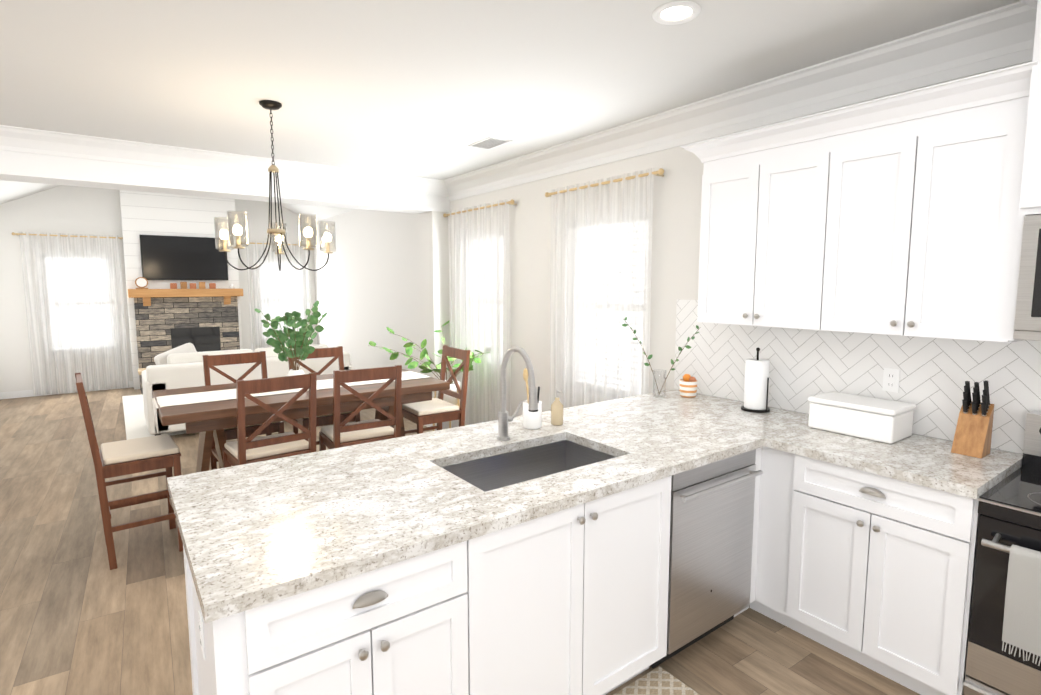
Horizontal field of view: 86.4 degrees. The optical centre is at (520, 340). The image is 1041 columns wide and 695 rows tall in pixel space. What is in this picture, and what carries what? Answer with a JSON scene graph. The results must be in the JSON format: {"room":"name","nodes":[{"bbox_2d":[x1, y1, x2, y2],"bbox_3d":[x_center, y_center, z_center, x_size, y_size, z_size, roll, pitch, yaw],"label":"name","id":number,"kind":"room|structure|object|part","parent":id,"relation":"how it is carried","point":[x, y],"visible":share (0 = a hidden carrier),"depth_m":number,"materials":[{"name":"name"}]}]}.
{"room":"kitchen and living room","nodes":[
{"label":"kitchen and living room","id":0,"kind":"room"},
{"bbox_2d":[0,185,316,391],"bbox_3d":[-5.872,-1.322,9.115,4.790,4.100,0.160,-4,7,-36],"label":"wall","id":1,"kind":"structure","parent":0,"point":[64,209],"depth_m":8.23,"materials":[{"name":"paint"}]},
{"bbox_2d":[0,381,133,398],"bbox_3d":[-6.932,0.759,8.437,1.710,0.100,0.014,-4,7,-36],"label":"baseboard","id":2,"kind":"structure","parent":1,"relation":"attached to","point":[30,393],"depth_m":8.14,"materials":[{"name":"white wood"}]},
{"bbox_2d":[11,232,129,395],"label":"curtains","id":3,"kind":"object","parent":1,"relation":"attached to","point":[73,288],"depth_m":8.37,"materials":[{"name":"white fabric"}]},
{"bbox_3d":[-6.710,-1.557,8.277,1.320,0.044,0.042,-4,7,-36],"label":"rod","id":4,"kind":"part","parent":3,"relation":"part of","materials":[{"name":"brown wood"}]},
{"bbox_2d":[242,241,310,351],"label":"curtains","id":5,"kind":"object","parent":1,"relation":"attached to","point":[275,292],"depth_m":10.01,"materials":[{"name":"white fabric"}]},
{"bbox_2d":[0,180,355,221],"bbox_3d":[-4.306,-2.354,7.003,4.630,1.352,4.910,-4,7,-36],"label":"ceiling","id":6,"kind":"structure","parent":0,"point":[11,190],"depth_m":7.97,"materials":[{"name":"paint"}]},
{"bbox_2d":[119,190,242,389],"bbox_3d":[-5.537,-1.296,9.110,1.580,4.050,0.250,-4,7,-36],"label":"wall","id":7,"kind":"structure","parent":0,"point":[151,213],"depth_m":8.81,"materials":[{"name":"white wood"}]},
{"bbox_2d":[139,235,227,279],"bbox_3d":[-5.431,-1.330,8.996,1.200,0.700,0.046,-4,7,-36],"label":"tv","id":8,"kind":"object","parent":7,"relation":"attached to","point":[179,258],"visible":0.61,"depth_m":8.94,"materials":[{"name":"black"}]},
{"bbox_2d":[0,387,919,694],"bbox_3d":[-2.766,1.343,3.837,6.730,0.120,12.820,-4,7,-36],"label":"floor","id":9,"kind":"structure","parent":0,"point":[78,615],"depth_m":2.94,"materials":[{"name":"brown wood"}]},
{"bbox_2d":[75,372,182,569],"bbox_3d":[-2.423,0.760,3.454,0.500,1.120,0.470,-4,7,-36],"label":"chair","id":10,"kind":"object","parent":9,"relation":"on","point":[125,457],"visible":0.92,"depth_m":3.33,"materials":[{"name":"brown wood"}]},
{"bbox_3d":[-2.388,0.676,3.475,0.393,0.038,0.444,-4,7,-36],"label":"seat","id":11,"kind":"part","parent":10,"relation":"part of","materials":[{"name":"fabric"}]},
{"bbox_2d":[122,394,185,439],"bbox_3d":[-4.024,0.874,7.774,2.500,0.006,2.900,-4,7,-36],"label":"living room rug","id":12,"kind":"object","parent":9,"relation":"on","point":[135,420],"visible":0.14,"depth_m":6.80,"materials":[{"name":"white carpet"}]},
{"bbox_2d":[142,337,351,435],"bbox_3d":[-3.284,0.478,6.772,2.180,0.985,0.960,-4,7,-36],"label":"sofa","id":13,"kind":"object","parent":12,"relation":"on","point":[181,366],"visible":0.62,"depth_m":6.12,"materials":[{"name":"fabric"}]},
{"bbox_2d":[128,277,242,393],"bbox_3d":[-5.294,-0.128,8.914,1.580,1.765,0.540,-4,7,-36],"label":"fireplace","id":14,"kind":"object","parent":9,"relation":"on","point":[202,318],"visible":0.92,"depth_m":8.94,"materials":[{"name":"stone"}]},
{"bbox_2d":[202,351,283,469],"bbox_3d":[-2.118,0.676,4.264,0.462,1.120,0.493,-4,7,-36],"label":"chair","id":15,"kind":"object","parent":9,"relation":"on","point":[256,358],"visible":0.19,"depth_m":4.27,"materials":[{"name":"brown wood"}]},
{"bbox_2d":[222,373,316,467],"bbox_3d":[-1.580,0.754,3.506,0.446,1.120,0.478,-5,8,-40],"label":"chair","id":16,"kind":"object","parent":9,"relation":"on","point":[243,449],"visible":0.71,"depth_m":3.34,"materials":[{"name":"brown wood"}]},
{"bbox_3d":[-1.609,0.670,3.533,0.449,0.038,0.400,-4,7,-36],"label":"seat","id":17,"kind":"part","parent":16,"relation":"part of","materials":[{"name":"fabric"}]},
{"bbox_2d":[152,369,449,472],"bbox_3d":[-1.559,0.791,4.098,1.872,0.925,0.940,-4,7,-36],"label":"table","id":18,"kind":"object","parent":9,"relation":"on","point":[209,413],"visible":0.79,"depth_m":3.67,"materials":[{"name":"brown wood"}]},
{"bbox_2d":[254,301,327,375],"bbox_3d":[-1.606,0.030,3.944,0.448,0.619,0.500,-4,7,-36],"label":"plant centerpiece","id":19,"kind":"object","parent":18,"relation":"on","point":[298,342],"visible":0.98,"depth_m":3.91,"materials":[{"name":"green plant"}]},
{"bbox_2d":[288,346,359,444],"bbox_3d":[-1.627,0.640,4.611,0.446,1.120,0.478,-4,7,-33],"label":"chair","id":20,"kind":"object","parent":9,"relation":"on","point":[335,353],"visible":0.25,"depth_m":4.67,"materials":[{"name":"brown wood"}]},
{"bbox_2d":[319,365,401,450],"bbox_3d":[-1.116,0.717,3.864,0.446,1.120,0.478,-4,7,-33],"label":"chair","id":21,"kind":"object","parent":9,"relation":"on","point":[338,434],"visible":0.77,"depth_m":3.69,"materials":[{"name":"brown wood"}]},
{"bbox_3d":[-1.141,0.633,3.894,0.444,0.038,0.393,-4,7,-36],"label":"seat","id":22,"kind":"part","parent":21,"relation":"part of","materials":[{"name":"fabric"}]},
{"bbox_2d":[368,321,489,430],"bbox_3d":[-0.824,0.462,5.664,1.400,1.260,1.406,-4,7,-36],"label":"floor plant","id":23,"kind":"object","parent":9,"relation":"on","point":[424,366],"visible":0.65,"depth_m":5.64,"materials":[{"name":"green plant"}]},
{"bbox_2d":[402,345,469,433],"bbox_3d":[-0.737,0.632,4.688,0.493,1.120,0.462,-4,7,-36],"label":"chair","id":24,"kind":"object","parent":9,"relation":"on","point":[439,410],"visible":0.6,"depth_m":4.59,"materials":[{"name":"brown wood"}]},
{"bbox_3d":[-0.775,0.554,4.654,0.387,0.038,0.438,-4,7,-36],"label":"seat","id":25,"kind":"part","parent":24,"relation":"part of","materials":[{"name":"fabric"}]},
{"bbox_2d":[613,666,699,694],"bbox_3d":[0.404,1.481,1.858,0.990,0.010,0.670,-4,7,-36],"label":"kitchen rug","id":26,"kind":"object","parent":9,"relation":"on","point":[658,680],"visible":1,"depth_m":2.29,"materials":[{"name":"fabric"}]},
{"bbox_2d":[651,449,762,667],"bbox_3d":[0.710,0.950,2.692,0.606,0.892,0.628,-4,7,-36],"label":"dishwasher","id":27,"kind":"object","parent":9,"relation":"on","point":[711,537],"visible":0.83,"depth_m":2.45,"materials":[{"name":"metal"}]},
{"bbox_2d":[798,464,1021,694],"bbox_3d":[1.630,0.963,2.558,0.702,0.900,0.855,-4,7,-36],"label":"base cabinet","id":28,"kind":"object","parent":9,"relation":"on","point":[908,624],"depth_m":2.18,"materials":[{"name":"white wood"}]},
{"bbox_2d":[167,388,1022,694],"bbox_3d":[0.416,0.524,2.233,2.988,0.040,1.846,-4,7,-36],"label":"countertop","id":29,"kind":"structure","parent":28,"relation":"on","point":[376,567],"depth_m":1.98,"materials":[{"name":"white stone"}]},
{"bbox_2d":[495,346,537,439],"bbox_3d":[0.015,0.247,2.523,0.138,0.450,0.283,-4,7,-36],"label":"faucet","id":30,"kind":"object","parent":29,"relation":"on","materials":[{"name":"metal"}]},
{"bbox_2d":[443,436,614,487],"bbox_3d":[0.050,0.631,2.357,0.775,0.224,0.454,-4,7,-36],"label":"sink","id":31,"kind":"object","parent":29,"relation":"in","point":[552,455],"depth_m":2.58,"materials":[{"name":"grey metal"}]},
{"bbox_2d":[523,368,541,428],"bbox_3d":[0.055,0.291,2.816,0.096,0.301,0.110,-4,7,-36],"label":"utensil crock","id":32,"kind":"object","parent":29,"relation":"on","point":[532,420],"visible":0.9,"depth_m":2.79,"materials":[{"name":"white ceramic"}]},
{"bbox_2d":[551,390,562,425],"bbox_3d":[0.193,0.347,2.871,0.064,0.179,0.072,-4,7,-36],"label":"soap dispenser","id":33,"kind":"object","parent":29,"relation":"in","point":[556,412],"visible":0.98,"depth_m":2.85,"materials":[{"name":"beige"}]},
{"bbox_2d":[622,317,700,396],"bbox_3d":[0.900,0.110,3.575,0.514,0.506,0.086,4,7,35],"label":"vase","id":34,"kind":"object","parent":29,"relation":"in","point":[680,349],"visible":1,"depth_m":3.57,"materials":[{"name":"clear glass"}]},
{"bbox_2d":[680,374,696,397],"bbox_3d":[1.086,0.289,3.587,0.110,0.146,0.110,-4,7,-36],"label":"pot","id":35,"kind":"object","parent":29,"relation":"on","point":[688,385],"visible":1,"depth_m":3.55,"materials":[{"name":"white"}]},
{"bbox_2d":[741,347,769,412],"bbox_3d":[1.359,0.221,3.189,0.156,0.364,0.156,-4,7,-36],"label":"paper towel holder","id":36,"kind":"object","parent":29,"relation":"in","point":[756,386],"visible":1,"depth_m":3.14,"materials":[{"name":"white paper"}]},
{"bbox_2d":[808,392,915,443],"bbox_3d":[1.668,0.372,2.728,0.259,0.158,0.394,-4,7,-36],"label":"bread box","id":37,"kind":"object","parent":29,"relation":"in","point":[881,420],"visible":1,"depth_m":2.63,"materials":[{"name":"white ceramic"}]},
{"bbox_2d":[951,380,993,457],"bbox_3d":[1.944,0.326,2.378,0.123,0.321,0.105,-4,7,-36],"label":"knife block","id":38,"kind":"object","parent":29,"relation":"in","point":[973,434],"visible":1,"depth_m":2.37,"materials":[{"name":"brown wood"}]},
{"bbox_2d":[963,411,1040,694],"bbox_3d":[2.094,0.914,1.882,0.714,1.134,0.766,-4,7,-36],"label":"stove","id":39,"kind":"object","parent":9,"relation":"on","point":[1004,651],"visible":1,"depth_m":1.96,"materials":[{"name":"metal"}]},
{"bbox_3d":[1.861,1.062,1.725,0.095,0.803,0.754,-4,7,-36],"label":"door","id":40,"kind":"part","parent":39,"relation":"part of","materials":[{"name":"glass"}]},
{"bbox_2d":[1001,544,1040,694],"bbox_3d":[1.853,0.913,1.654,0.056,0.390,0.620,-4,7,-36],"label":"towel","id":41,"kind":"object","parent":39,"relation":"hanging from","point":[1022,610],"depth_m":1.85,"materials":[{"name":"fabric"}]},
{"bbox_2d":[0,0,1018,179],"bbox_3d":[-1.214,-1.325,1.440,6.330,0.120,7.180,-4,7,-36],"label":"ceiling","id":42,"kind":"structure","parent":0,"point":[434,89],"depth_m":2.84,"materials":[{"name":"paint"}]},
{"bbox_2d":[214,100,335,270],"bbox_3d":[-1.529,-0.960,3.508,0.698,1.028,0.722,-4,7,-36],"label":"chandelier","id":43,"kind":"object","parent":42,"relation":"hanging from","point":[237,230],"visible":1,"depth_m":3.46,"materials":[{"name":"black metal"}]},
{"bbox_2d":[468,136,512,149],"bbox_3d":[-0.242,-1.564,4.405,0.200,0.010,0.340,-4,7,-36],"label":"ceiling vent","id":44,"kind":"object","parent":42,"relation":"in","point":[489,143],"visible":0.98,"depth_m":4.38,"materials":[{"name":"white metal"}]},
{"bbox_2d":[652,1,700,24],"bbox_3d":[0.642,-1.348,2.285,0.196,0.006,0.196,-4,7,-36],"label":"recessed light","id":45,"kind":"object","parent":42,"relation":"in","point":[675,12],"visible":1,"depth_m":2.28,"materials":[{"name":"white"}]},
{"bbox_2d":[313,61,1031,416],"bbox_3d":[-0.152,-0.505,5.579,0.160,3.200,12.740,-4,7,-36],"label":"wall","id":46,"kind":"structure","parent":0,"point":[367,283],"depth_m":5.26,"materials":[{"name":"paint"}]},
{"bbox_2d":[0,150,449,397],"bbox_3d":[-2.753,-0.901,5.031,4.630,4.100,0.330,-4,7,-36],"label":"cased opening","id":47,"kind":"object","parent":46,"relation":"attached to","point":[434,260],"visible":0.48,"depth_m":5.37,"materials":[{"name":"white paint"}]},
{"bbox_2d":[0,125,449,211],"bbox_3d":[-3.296,-1.396,4.279,6.330,0.320,0.150,-4,7,-36],"label":"ceiling beam","id":48,"kind":"structure","parent":46,"relation":"attached to","point":[12,138],"depth_m":4.70,"materials":[{"name":"white paint"}]},
{"bbox_2d":[443,199,516,425],"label":"curtains","id":49,"kind":"object","parent":46,"relation":"attached to","point":[478,236],"depth_m":5.66,"materials":[{"name":"white fabric"}]},
{"bbox_3d":[-0.457,-1.336,5.648,0.040,0.044,1.332,-4,7,-36],"label":"rod","id":50,"kind":"part","parent":49,"relation":"part of","materials":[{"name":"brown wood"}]},
{"bbox_2d":[545,168,663,410],"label":"curtains","id":51,"kind":"object","parent":46,"relation":"attached to","point":[601,260],"depth_m":4.26,"materials":[{"name":"white fabric"}]},
{"bbox_3d":[0.588,-1.190,4.233,0.040,0.044,1.262,-4,7,-36],"label":"rod","id":52,"kind":"part","parent":51,"relation":"part of","materials":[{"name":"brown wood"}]},
{"bbox_2d":[691,136,726,327],"bbox_3d":[1.221,-0.612,3.258,0.346,1.010,0.149,-4,7,-36],"label":"upper cabinet","id":53,"kind":"object","parent":46,"relation":"attached to","point":[713,153],"depth_m":3.16,"materials":[{"name":"white wood"}]},
{"bbox_2d":[444,1,1036,200],"bbox_3d":[0.677,-1.437,4.086,0.150,0.200,4.800,-4,7,-36],"label":"crown molding","id":54,"kind":"structure","parent":46,"relation":"attached to","point":[994,39],"depth_m":2.97,"materials":[{"name":"white wood"}]},
{"bbox_2d":[719,128,762,327],"bbox_3d":[1.326,-0.598,3.116,0.346,1.010,0.204,-4,7,-36],"label":"upper cabinet","id":55,"kind":"object","parent":46,"relation":"attached to","point":[741,182],"depth_m":3.01,"materials":[{"name":"white wood"}]},
{"bbox_2d":[755,124,774,327],"bbox_3d":[1.385,-0.590,3.036,0.346,1.010,0.135,-4,7,-36],"label":"upper cabinet","id":56,"kind":"object","parent":46,"relation":"attached to","point":[768,133],"depth_m":2.90,"materials":[{"name":"white wood"}]},
{"bbox_2d":[763,120,798,331],"bbox_3d":[1.447,-0.581,2.951,0.346,1.010,0.193,-4,7,-36],"label":"upper cabinet","id":57,"kind":"object","parent":46,"relation":"attached to","point":[785,150],"depth_m":2.83,"materials":[{"name":"white wood"}]},
{"bbox_2d":[791,112,834,331],"bbox_3d":[1.550,-0.567,2.812,0.346,1.010,0.154,-4,7,-36],"label":"upper cabinet","id":58,"kind":"object","parent":46,"relation":"attached to","point":[814,131],"depth_m":2.70,"materials":[{"name":"white wood"}]},
{"bbox_2d":[819,104,862,335],"bbox_3d":[1.613,-0.558,2.727,0.346,1.010,0.172,-4,7,-36],"label":"upper cabinet","id":59,"kind":"object","parent":46,"relation":"attached to","point":[845,126],"depth_m":2.60,"materials":[{"name":"white wood"}]},
{"bbox_2d":[847,100,886,335],"bbox_3d":[1.705,-0.546,2.609,0.338,1.010,0.235,-4,7,-36],"label":"upper cabinet","id":60,"kind":"object","parent":46,"relation":"attached to","point":[871,248],"depth_m":2.51,"materials":[{"name":"white wood"}]},
{"bbox_2d":[871,88,938,339],"bbox_3d":[1.793,-0.533,2.483,0.346,1.010,0.165,-4,7,-36],"label":"upper cabinet","id":61,"kind":"object","parent":46,"relation":"attached to","point":[911,128],"depth_m":2.38,"materials":[{"name":"white wood"}]},
{"bbox_2d":[923,80,958,343],"bbox_3d":[1.856,-0.524,2.398,0.346,1.010,0.161,-4,7,-36],"label":"upper cabinet","id":62,"kind":"object","parent":46,"relation":"attached to","point":[948,93],"depth_m":2.29,"materials":[{"name":"white wood"}]},
{"bbox_2d":[939,64,1040,347],"bbox_3d":[1.950,-0.507,2.236,0.388,1.010,0.213,-4,7,-36],"label":"upper cabinet","id":63,"kind":"object","parent":46,"relation":"attached to","point":[981,274],"depth_m":2.17,"materials":[{"name":"white wood"}]},
{"bbox_2d":[1011,0,1040,219],"bbox_3d":[2.231,-0.867,1.800,0.406,0.856,0.800,-4,7,-36],"label":"upper cabinet","id":64,"kind":"object","parent":46,"relation":"attached to","point":[1026,190],"depth_m":2.01,"materials":[{"name":"white wood"}]},
{"bbox_2d":[1013,215,1040,340],"bbox_3d":[2.204,-0.209,1.848,0.442,0.453,0.756,-4,7,-36],"label":"microwave","id":65,"kind":"object","parent":64,"relation":"attached to","point":[1027,323],"visible":1,"depth_m":2.02,"materials":[{"name":"metal"}]}
]}

